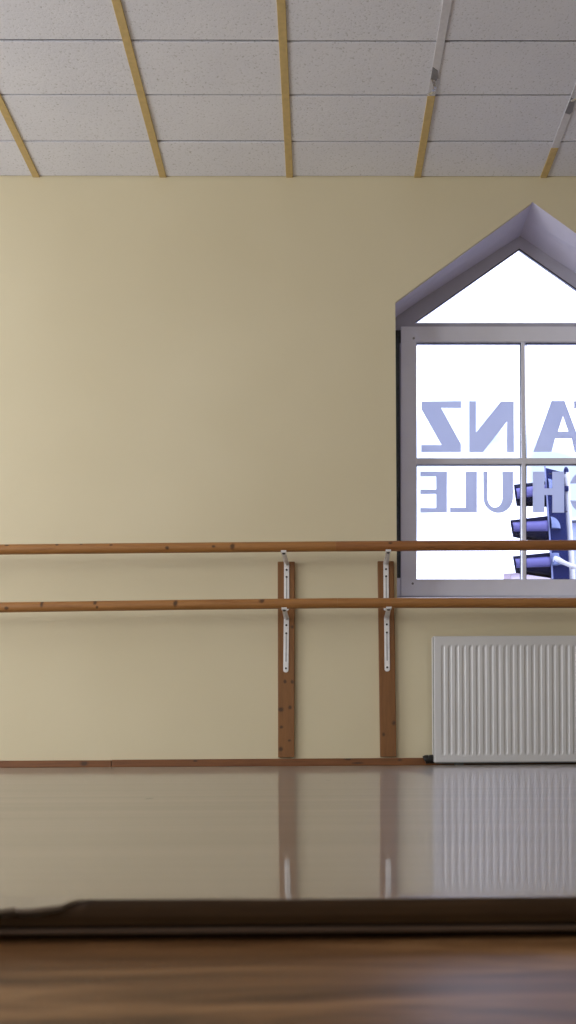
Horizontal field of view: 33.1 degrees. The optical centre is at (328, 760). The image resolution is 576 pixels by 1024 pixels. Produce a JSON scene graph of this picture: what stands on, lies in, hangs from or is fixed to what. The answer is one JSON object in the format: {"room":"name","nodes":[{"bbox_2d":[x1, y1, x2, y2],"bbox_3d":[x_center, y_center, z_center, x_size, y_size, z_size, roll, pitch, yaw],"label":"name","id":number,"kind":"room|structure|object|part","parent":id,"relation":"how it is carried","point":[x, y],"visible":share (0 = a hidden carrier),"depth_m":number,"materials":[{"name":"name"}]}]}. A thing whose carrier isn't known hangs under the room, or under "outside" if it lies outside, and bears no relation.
{"room":"dance studio","nodes":[
{"label":"dance studio","id":0,"kind":"room"},
{"bbox_2d":[0,176,575,760],"bbox_3d":[-0.062,-0.878,4.960,8.400,4.403,0.380,0,0,-1],"label":"wall","id":1,"kind":"structure","parent":0,"point":[184,359],"depth_m":4.76,"materials":[{"name":"yellow paint"}]},
{"bbox_2d":[278,562,294,756],"bbox_3d":[-0.209,-0.498,4.757,0.088,0.960,0.022,0,0,-1],"label":"board","id":2,"kind":"object","parent":1,"relation":"attached to","point":[286,680],"visible":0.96,"depth_m":4.75,"materials":[{"name":"brown wood"}]},
{"bbox_2d":[281,607,288,671],"bbox_3d":[-0.209,-0.576,4.631,0.030,0.283,0.229,0,0,-1],"label":"bracket","id":3,"kind":"object","parent":2,"relation":"attached to","point":[284,609],"visible":1,"depth_m":4.74,"materials":[{"name":"white metal"}]},
{"bbox_3d":[-0.208,-0.701,4.633,0.027,0.022,0.225,0,0,-1],"label":"bracket arm","id":4,"kind":"part","parent":3,"relation":"part of","materials":[{"name":"white metal"}]},
{"bbox_3d":[-0.210,-0.567,4.744,0.030,0.266,0.004,0,0,-1],"label":"wall plate","id":5,"kind":"part","parent":3,"relation":"part of","materials":[{"name":"white metal"}]},
{"bbox_2d":[0,598,575,612],"bbox_3d":[-0.124,-0.729,4.534,4.308,0.066,0.048,0,0,-1],"label":"ballet barre","id":6,"kind":"object","parent":3,"relation":"on","point":[298,603],"visible":1,"depth_m":4.51,"materials":[{"name":"brown wood"}]},
{"bbox_2d":[281,550,288,610],"bbox_3d":[-0.209,-0.860,4.631,0.027,0.248,0.230,0,0,1],"label":"bracket","id":7,"kind":"object","parent":2,"relation":"attached to","point":[283,552],"visible":0.82,"depth_m":4.74,"materials":[{"name":"white metal"}]},
{"bbox_3d":[-0.208,-0.967,4.633,0.026,0.022,0.226,0,0,0],"label":"bracket arm","id":8,"kind":"part","parent":7,"relation":"part of","materials":[{"name":"white metal"}]},
{"bbox_3d":[-0.208,-0.851,4.744,0.027,0.231,0.004,0,0,-1],"label":"wall plate","id":9,"kind":"part","parent":7,"relation":"part of","materials":[{"name":"white metal"}]},
{"bbox_2d":[0,758,575,767],"bbox_3d":[-0.054,0.005,4.762,8.400,0.038,0.016,0,0,-1],"label":"baseboard","id":10,"kind":"structure","parent":1,"relation":"attached to","point":[320,761],"depth_m":4.75,"materials":[{"name":"brown wood"}]},
{"bbox_2d":[377,561,395,756],"bbox_3d":[0.285,-0.501,4.763,0.087,0.961,0.022,0,0,-1],"label":"board","id":11,"kind":"object","parent":1,"relation":"attached to","point":[387,690],"visible":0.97,"depth_m":4.75,"materials":[{"name":"brown wood"}]},
{"bbox_2d":[383,549,390,610],"bbox_3d":[0.279,-0.862,4.637,0.026,0.252,0.230,0,0,1],"label":"bracket","id":12,"kind":"object","parent":11,"relation":"attached to","point":[388,551],"visible":0.79,"depth_m":4.75,"materials":[{"name":"white metal"}]},
{"bbox_3d":[0.280,-0.854,4.750,0.026,0.235,0.004,0,0,-1],"label":"wall plate","id":13,"kind":"part","parent":12,"relation":"part of","materials":[{"name":"white metal"}]},
{"bbox_3d":[0.280,-0.972,4.639,0.027,0.022,0.225,0,0,-1],"label":"bracket arm","id":14,"kind":"part","parent":12,"relation":"part of","materials":[{"name":"white metal"}]},
{"bbox_2d":[384,607,391,670],"bbox_3d":[0.282,-0.580,4.637,0.027,0.282,0.230,0,0,1],"label":"bracket","id":15,"kind":"object","parent":11,"relation":"attached to","point":[388,609],"visible":1,"depth_m":4.75,"materials":[{"name":"white metal"}]},
{"bbox_3d":[0.284,-0.572,4.750,0.027,0.265,0.004,0,0,-1],"label":"wall plate","id":16,"kind":"part","parent":15,"relation":"part of","materials":[{"name":"white metal"}]},
{"bbox_3d":[0.282,-0.705,4.639,0.026,0.022,0.225,0,0,0],"label":"bracket arm","id":17,"kind":"part","parent":15,"relation":"part of","materials":[{"name":"white metal"}]},
{"bbox_2d":[395,202,575,597],"bbox_3d":[1.009,-1.784,5.002,1.427,2.015,0.440,0,0,-1],"label":"window","id":18,"kind":"structure","parent":1,"relation":"in","point":[536,234],"depth_m":5.06,"materials":[{"name":"purple paint"}]},
{"bbox_3d":[1.015,-0.809,4.932,1.361,0.006,0.299,0,0,-1],"label":"sill","id":19,"kind":"part","parent":18,"relation":"part of","materials":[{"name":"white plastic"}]},
{"bbox_3d":[1.018,-1.567,5.088,1.296,1.414,0.055,0,0,-1],"label":"sash","id":20,"kind":"part","parent":18,"relation":"part of","materials":[{"name":"white plastic"}]},
{"bbox_3d":[1.028,-1.411,5.080,1.100,0.224,0.001,0,0,-1],"label":"pane lettering","id":21,"kind":"part","parent":18,"relation":"part of"},
{"bbox_3d":[0.990,-1.755,5.079,1.015,0.269,0.001,0,0,-1],"label":"pane lettering","id":22,"kind":"part","parent":18,"relation":"part of"},
{"bbox_2d":[423,636,575,764],"bbox_3d":[0.996,-0.294,4.723,1.085,0.623,0.118,0,0,-1],"label":"panel radiator","id":23,"kind":"object","parent":1,"relation":"attached to","point":[496,699],"visible":1,"depth_m":4.66,"materials":[{"name":"white metal"}]},
{"bbox_3d":[0.505,-0.299,4.710,0.002,0.605,0.060,0,0,-1],"label":"panel","id":24,"kind":"part","parent":23,"relation":"part of","materials":[{"name":"white metal"}]},
{"bbox_2d":[0,0,575,177],"bbox_3d":[-0.020,-2.896,0.270,8.400,0.089,9.000,0,0,-1],"label":"ceiling","id":25,"kind":"structure","parent":0,"point":[161,88],"depth_m":4.13,"materials":[{"name":"tile"}]},
{"bbox_2d":[0,764,575,916],"bbox_3d":[-0.028,0.027,2.466,8.400,0.006,4.608,0,0,-1],"label":"floor","id":26,"kind":"structure","parent":0,"point":[69,836],"depth_m":0.31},
{"bbox_2d":[0,897,575,926],"bbox_3d":[-0.002,0.026,0.165,8.400,0.004,0.004,0,0,-1],"label":"floor edge","id":27,"kind":"structure","parent":26,"relation":"on","point":[539,909],"depth_m":0.16,"materials":[{"name":"brown wood"}]},
{"bbox_2d":[0,931,575,1023],"bbox_3d":[-0.003,0.040,0.270,8.400,0.020,9.000,0,0,-1],"label":"floor","id":28,"kind":"structure","parent":0,"point":[488,977],"depth_m":0.14,"materials":[{"name":"brown wood"}]},
{"bbox_2d":[0,923,575,934],"bbox_3d":[-0.002,0.029,0.165,8.400,0.001,0.004,0,0,-1],"label":"trim","id":29,"kind":"structure","parent":28,"relation":"on","point":[456,927],"depth_m":0.16,"materials":[{"name":"brown wood"}]},
{"bbox_2d":[0,540,575,554],"bbox_3d":[-0.124,-0.999,4.534,4.308,0.062,0.048,0,0,-1],"label":"ballet barre","id":30,"kind":"object","parent":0,"point":[452,545],"visible":1,"depth_m":4.52,"materials":[{"name":"brown wood"}]},
{"label":"outside","id":31,"kind":"structure","parent":0,"visible":0},
{"bbox_3d":[-0.390,1.276,34.958,80.000,0.100,59.620,0,0,-1],"label":"ground","id":32,"kind":"structure","parent":31,"visible":0},
{"bbox_2d":[510,519,519,537],"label":"traffic light","id":33,"kind":"object","parent":32,"relation":"on","point":[515,524],"depth_m":7.28,"materials":[{"name":"blue plastic"}]},
{"bbox_2d":[510,516,548,539],"bbox_3d":[1.534,-1.762,7.377,0.336,0.197,0.233,0,0,-1],"label":"hood","id":34,"kind":"object","parent":33,"relation":"attached to","point":[537,527],"depth_m":7.29,"materials":[{"name":"blue metal"}]},
{"bbox_2d":[503,573,550,578],"bbox_3d":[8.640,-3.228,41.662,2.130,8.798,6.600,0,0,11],"label":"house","id":35,"kind":"structure","parent":32,"relation":"on","point":[505,575],"depth_m":38.79,"materials":[{"name":"white"}]},
{"bbox_2d":[527,483,532,506],"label":"traffic light","id":36,"kind":"object","parent":32,"relation":"on","point":[529,485],"depth_m":7.29,"materials":[{"name":"blue plastic"}]},
{"bbox_2d":[514,481,545,506],"bbox_3d":[1.540,-2.038,7.377,0.294,0.170,0.233,0,0,-1],"label":"hood","id":37,"kind":"object","parent":36,"relation":"attached to","point":[529,485],"depth_m":7.29,"materials":[{"name":"blue metal"}]},
{"bbox_2d":[527,466,572,539],"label":"traffic light","id":38,"kind":"object","parent":32,"relation":"on","point":[553,526],"depth_m":7.29,"materials":[{"name":"blue plastic"}]},
{"bbox_3d":[1.657,-1.747,7.285,0.071,0.949,0.008,0,0,-1],"label":"edge trim","id":39,"kind":"part","parent":38,"relation":"part of","materials":[{"name":"white metal"}]},
{"bbox_2d":[527,550,575,578],"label":"traffic light","id":40,"kind":"object","parent":32,"relation":"on","point":[555,564],"depth_m":7.29,"materials":[{"name":"blue plastic"}]},
{"bbox_2d":[513,552,550,577],"bbox_3d":[1.553,-1.494,7.377,0.335,0.181,0.233,0,0,-1],"label":"hood","id":41,"kind":"object","parent":40,"relation":"attached to","point":[539,564],"depth_m":7.29,"materials":[{"name":"blue metal"}]},
{"bbox_2d":[572,520,575,578],"bbox_3d":[11.965,-2.921,29.659,9.350,8.145,8.600,0,0,14],"label":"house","id":42,"kind":"structure","parent":32,"relation":"on","point":[573,521],"depth_m":26.83,"materials":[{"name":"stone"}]}
]}

